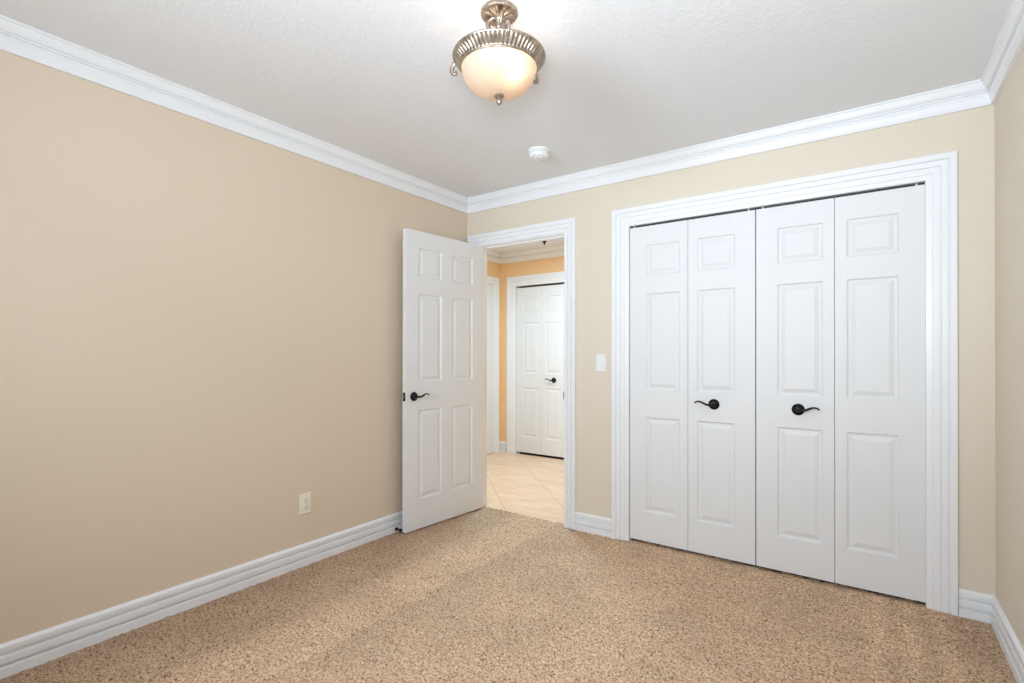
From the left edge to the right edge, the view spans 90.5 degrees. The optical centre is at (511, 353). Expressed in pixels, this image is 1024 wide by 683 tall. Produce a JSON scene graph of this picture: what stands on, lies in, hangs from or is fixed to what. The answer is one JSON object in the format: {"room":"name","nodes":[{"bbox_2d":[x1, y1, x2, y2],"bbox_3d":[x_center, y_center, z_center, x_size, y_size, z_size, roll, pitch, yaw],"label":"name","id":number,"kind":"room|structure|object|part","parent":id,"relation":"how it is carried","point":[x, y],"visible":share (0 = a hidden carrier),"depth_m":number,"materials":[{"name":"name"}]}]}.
{"room":"empty bedroom","nodes":[
{"label":"empty bedroom","id":0,"kind":"room"},
{"bbox_2d":[0,50,466,643],"bbox_3d":[-1.653,0.011,2.312,0.100,2.481,4.455,0,0,35],"label":"wall","id":1,"kind":"structure","parent":0,"point":[201,323],"depth_m":2.33,"materials":[{"name":"beige paint"}]},
{"bbox_2d":[0,511,401,679],"bbox_3d":[-1.627,1.140,2.242,0.020,0.122,4.380,0,0,35],"label":"baseboard","id":2,"kind":"structure","parent":1,"relation":"attached to","point":[32,650],"depth_m":2.33,"materials":[{"name":"white paint"}]},
{"bbox_2d":[0,14,467,213],"bbox_3d":[-1.605,-1.175,2.249,0.053,0.108,4.400,0,0,35],"label":"trim","id":3,"kind":"structure","parent":1,"relation":"attached to","point":[19,39],"depth_m":2.39,"materials":[{"name":"white paint"}]},
{"bbox_2d":[299,492,310,514],"bbox_3d":[-1.176,0.857,2.892,0.008,0.115,0.071,0,0,35],"label":"wall outlet","id":4,"kind":"object","parent":1,"relation":"attached to","point":[305,499],"visible":1,"depth_m":2.89,"materials":[{"name":"beige plastic"}]},
{"bbox_2d":[487,261,500,454],"bbox_3d":[-0.710,0.015,5.621,0.100,2.500,2.038,0,0,35],"label":"wall","id":5,"kind":"structure","parent":0,"point":[493,269],"depth_m":6.32,"materials":[{"name":"brown paint"}]},
{"bbox_2d":[487,284,493,453],"bbox_3d":[-0.453,0.188,5.883,0.009,2.045,0.815,0,0,35],"label":"door","id":6,"kind":"structure","parent":5,"relation":"in","point":[490,288],"depth_m":6.16,"materials":[{"name":"white paint"}]},
{"bbox_2d":[487,276,498,452],"bbox_3d":[-0.451,0.145,5.882,0.020,2.152,0.995,0,0,35],"label":"trim","id":7,"kind":"structure","parent":5,"relation":"attached to","point":[494,281],"depth_m":6.24,"materials":[{"name":"white paint"}]},
{"bbox_2d":[487,249,501,263],"bbox_3d":[-0.656,-1.175,5.560,0.061,0.119,1.883,0,0,35],"label":"trim","id":8,"kind":"structure","parent":5,"relation":"attached to","point":[492,256],"depth_m":6.17,"materials":[{"name":"white paint"}]},
{"bbox_2d":[0,0,1011,252],"bbox_3d":[-0.256,-1.286,2.516,4.429,0.119,6.593,0,0,35],"label":"ceiling","id":9,"kind":"structure","parent":0,"point":[620,80],"depth_m":2.16,"materials":[{"name":"white paint"}]},
{"bbox_2d":[450,0,545,105],"bbox_3d":[-0.048,-1.059,1.841,0.355,0.341,0.356,0,0,35],"label":"ceiling light","id":10,"kind":"object","parent":9,"relation":"attached to","point":[499,64],"visible":1,"depth_m":1.75,"materials":[{"name":"beige glass"}]},
{"bbox_3d":[-0.144,-1.123,1.859,0.186,0.189,0.012,0,0,20],"label":"arm","id":11,"kind":"part","parent":10,"relation":"part of","materials":[{"name":"silver metal"}]},
{"bbox_3d":[-0.046,-0.982,1.824,0.273,0.107,0.273,0,0,35],"label":"lamp shade","id":12,"kind":"part","parent":10,"relation":"part of","materials":[{"name":"white glass"}]},
{"bbox_3d":[-0.027,-1.124,1.722,0.012,0.189,0.186,0,0,-10],"label":"arm","id":13,"kind":"part","parent":10,"relation":"part of","materials":[{"name":"silver metal"}]},
{"bbox_3d":[0.033,-1.123,1.892,0.186,0.189,0.012,0,0,-40],"label":"arm","id":14,"kind":"part","parent":10,"relation":"part of","materials":[{"name":"silver metal"}]},
{"bbox_2d":[528,146,549,160],"bbox_3d":[0.163,-1.197,3.064,0.133,0.054,0.133,0,0,35],"label":"smoke detector","id":15,"kind":"object","parent":9,"relation":"attached to","point":[537,153],"visible":1,"depth_m":3.02,"materials":[{"name":"white plastic"}]},
{"bbox_3d":[0.163,-1.217,3.064,0.133,0.014,0.133,0,0,35],"label":"mounting plate","id":16,"kind":"part","parent":15,"relation":"part of","materials":[{"name":"white plastic"}]},
{"bbox_2d":[0,452,1016,682],"bbox_3d":[-0.259,1.227,2.506,4.231,0.055,6.395,0,0,35],"label":"floor","id":17,"kind":"structure","parent":0,"point":[484,594],"depth_m":2.26,"materials":[{"name":"carpet"}]},
{"bbox_2d":[501,256,563,453],"bbox_3d":[0.833,0.018,5.716,2.310,2.500,0.100,0,0,35],"label":"wall","id":18,"kind":"structure","parent":0,"point":[556,264],"depth_m":6.29,"materials":[{"name":"brown paint"}]},
{"bbox_2d":[501,441,505,451],"bbox_3d":[-0.110,1.161,6.305,0.088,0.122,0.020,0,0,35],"label":"baseboard","id":19,"kind":"structure","parent":18,"relation":"attached to","point":[503,444],"depth_m":6.30,"materials":[{"name":"white paint"}]},
{"bbox_2d":[501,245,563,263],"bbox_3d":[0.788,-1.173,5.655,2.310,0.119,0.061,0,0,35],"label":"trim","id":20,"kind":"structure","parent":18,"relation":"attached to","point":[553,251],"depth_m":6.03,"materials":[{"name":"white paint"}]},
{"bbox_2d":[507,271,563,452],"bbox_3d":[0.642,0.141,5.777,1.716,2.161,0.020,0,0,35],"label":"trim","id":21,"kind":"structure","parent":18,"relation":"attached to","point":[553,277],"depth_m":6.22,"materials":[{"name":"white paint"}]},
{"bbox_2d":[516,284,563,457],"bbox_3d":[0.347,0.202,5.994,0.731,1.992,0.089,0,0,35],"label":"door","id":22,"kind":"structure","parent":18,"relation":"in","point":[540,309],"depth_m":6.01,"materials":[{"name":"white paint"}]},
{"bbox_2d":[520,283,563,459],"bbox_3d":[0.865,0.024,6.092,1.772,2.510,0.550,0,0,35],"label":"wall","id":23,"kind":"structure","parent":0,"point":[525,453],"depth_m":6.36,"materials":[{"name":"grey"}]},
{"bbox_2d":[467,105,995,595],"bbox_3d":[0.919,0.018,3.188,3.089,2.481,0.055,0,0,35],"label":"wall","id":24,"kind":"structure","parent":0,"point":[970,133],"depth_m":2.57,"materials":[{"name":"beige paint"}]},
{"bbox_2d":[402,228,482,532],"bbox_3d":[-0.478,0.182,3.680,0.143,2.032,0.772,0,0,40],"label":"door","id":25,"kind":"structure","parent":24,"relation":"in","point":[442,448],"depth_m":3.62,"materials":[{"name":"white paint"}]},
{"bbox_3d":[-0.652,0.292,3.420,0.031,0.063,0.063,0,0,40],"label":"handle","id":26,"kind":"part","parent":25,"relation":"part of","materials":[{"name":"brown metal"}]},
{"bbox_2d":[468,217,575,529],"bbox_3d":[0.044,0.140,3.760,0.961,2.140,0.020,0,0,35],"label":"trim","id":27,"kind":"structure","parent":24,"relation":"attached to","point":[566,226],"depth_m":3.51,"materials":[{"name":"white paint"}]},
{"bbox_2d":[483,233,563,505],"bbox_3d":[0.081,0.181,3.813,0.793,2.057,0.110,0,0,35],"label":"trim","id":28,"kind":"structure","parent":24,"relation":"attached to","point":[556,236],"depth_m":4.04,"materials":[{"name":"white paint"}]},
{"bbox_2d":[575,511,610,537],"bbox_3d":[0.543,1.148,3.402,0.268,0.122,0.020,0,0,35],"label":"baseboard","id":29,"kind":"structure","parent":24,"relation":"attached to","point":[589,523],"depth_m":3.40,"materials":[{"name":"white paint"}]},
{"bbox_2d":[596,354,605,371],"bbox_3d":[0.591,0.066,3.379,0.071,0.115,0.010,0,0,35],"label":"light switch","id":30,"kind":"object","parent":24,"relation":"attached to","point":[600,358],"visible":1,"depth_m":3.38,"materials":[{"name":"white plastic"}]},
{"bbox_2d":[630,209,755,564],"bbox_3d":[1.057,0.185,3.051,0.738,2.006,0.089,0,0,35],"label":"door","id":31,"kind":"structure","parent":24,"relation":"in","point":[693,281],"depth_m":3.04,"materials":[{"name":"white paint"}]},
{"bbox_3d":[1.121,0.293,2.965,0.112,0.029,0.029,0,0,27],"label":"lever","id":32,"kind":"part","parent":31,"relation":"part of","materials":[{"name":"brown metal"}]},
{"bbox_3d":[1.174,0.299,2.961,0.063,0.063,0.031,0,0,35],"label":"handle","id":33,"kind":"part","parent":31,"relation":"part of","materials":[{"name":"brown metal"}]},
{"bbox_2d":[468,79,993,213],"bbox_3d":[0.889,-1.169,3.148,3.089,0.108,0.053,0,0,35],"label":"trim","id":34,"kind":"structure","parent":24,"relation":"attached to","point":[970,95],"depth_m":2.80,"materials":[{"name":"white paint"}]},
{"bbox_2d":[631,183,924,227],"bbox_3d":[1.382,-0.813,2.873,1.482,0.012,0.022,0,0,35],"label":"door track","id":35,"kind":"object","parent":24,"relation":"attached to","point":[834,197],"visible":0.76,"depth_m":2.76,"materials":[{"name":"black"}]},
{"bbox_2d":[611,151,957,615],"bbox_3d":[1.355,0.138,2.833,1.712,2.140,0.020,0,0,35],"label":"trim","id":36,"kind":"structure","parent":24,"relation":"attached to","point":[939,171],"depth_m":2.40,"materials":[{"name":"white paint"}]},
{"bbox_2d":[756,183,925,602],"bbox_3d":[1.663,0.184,2.623,0.736,2.006,0.089,0,0,35],"label":"door","id":37,"kind":"structure","parent":24,"relation":"in","point":[841,493],"depth_m":2.61,"materials":[{"name":"white paint"}]},
{"bbox_3d":[1.527,0.301,2.711,0.063,0.063,0.031,0,0,35],"label":"handle","id":38,"kind":"part","parent":37,"relation":"part of","materials":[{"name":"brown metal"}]},
{"bbox_3d":[1.549,0.295,2.662,0.112,0.029,0.029,0,0,43],"label":"lever","id":39,"kind":"part","parent":37,"relation":"part of","materials":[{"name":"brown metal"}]},
{"bbox_2d":[958,588,994,622],"bbox_3d":[2.106,1.145,2.298,0.126,0.122,0.020,0,0,35],"label":"baseboard","id":40,"kind":"structure","parent":24,"relation":"attached to","point":[973,605],"depth_m":2.30,"materials":[{"name":"white paint"}]},
{"bbox_2d":[995,46,1023,648],"bbox_3d":[0.951,0.008,0.471,0.100,2.481,4.455,0,0,35],"label":"wall","id":41,"kind":"structure","parent":0,"point":[1009,105],"depth_m":2.03,"materials":[{"name":"beige paint"}]},
{"bbox_2d":[981,0,1023,104],"bbox_3d":[0.874,-1.179,0.497,0.053,0.108,4.400,0,0,35],"label":"trim","id":42,"kind":"structure","parent":41,"relation":"attached to","point":[1009,43],"depth_m":1.96,"materials":[{"name":"white paint"}]},
{"bbox_2d":[990,596,1023,682],"bbox_3d":[0.885,1.137,0.479,0.020,0.122,4.400,0,0,35],"label":"baseboard","id":43,"kind":"structure","parent":41,"relation":"attached to","point":[1013,650],"depth_m":2.00,"materials":[{"name":"white paint"}]}
]}

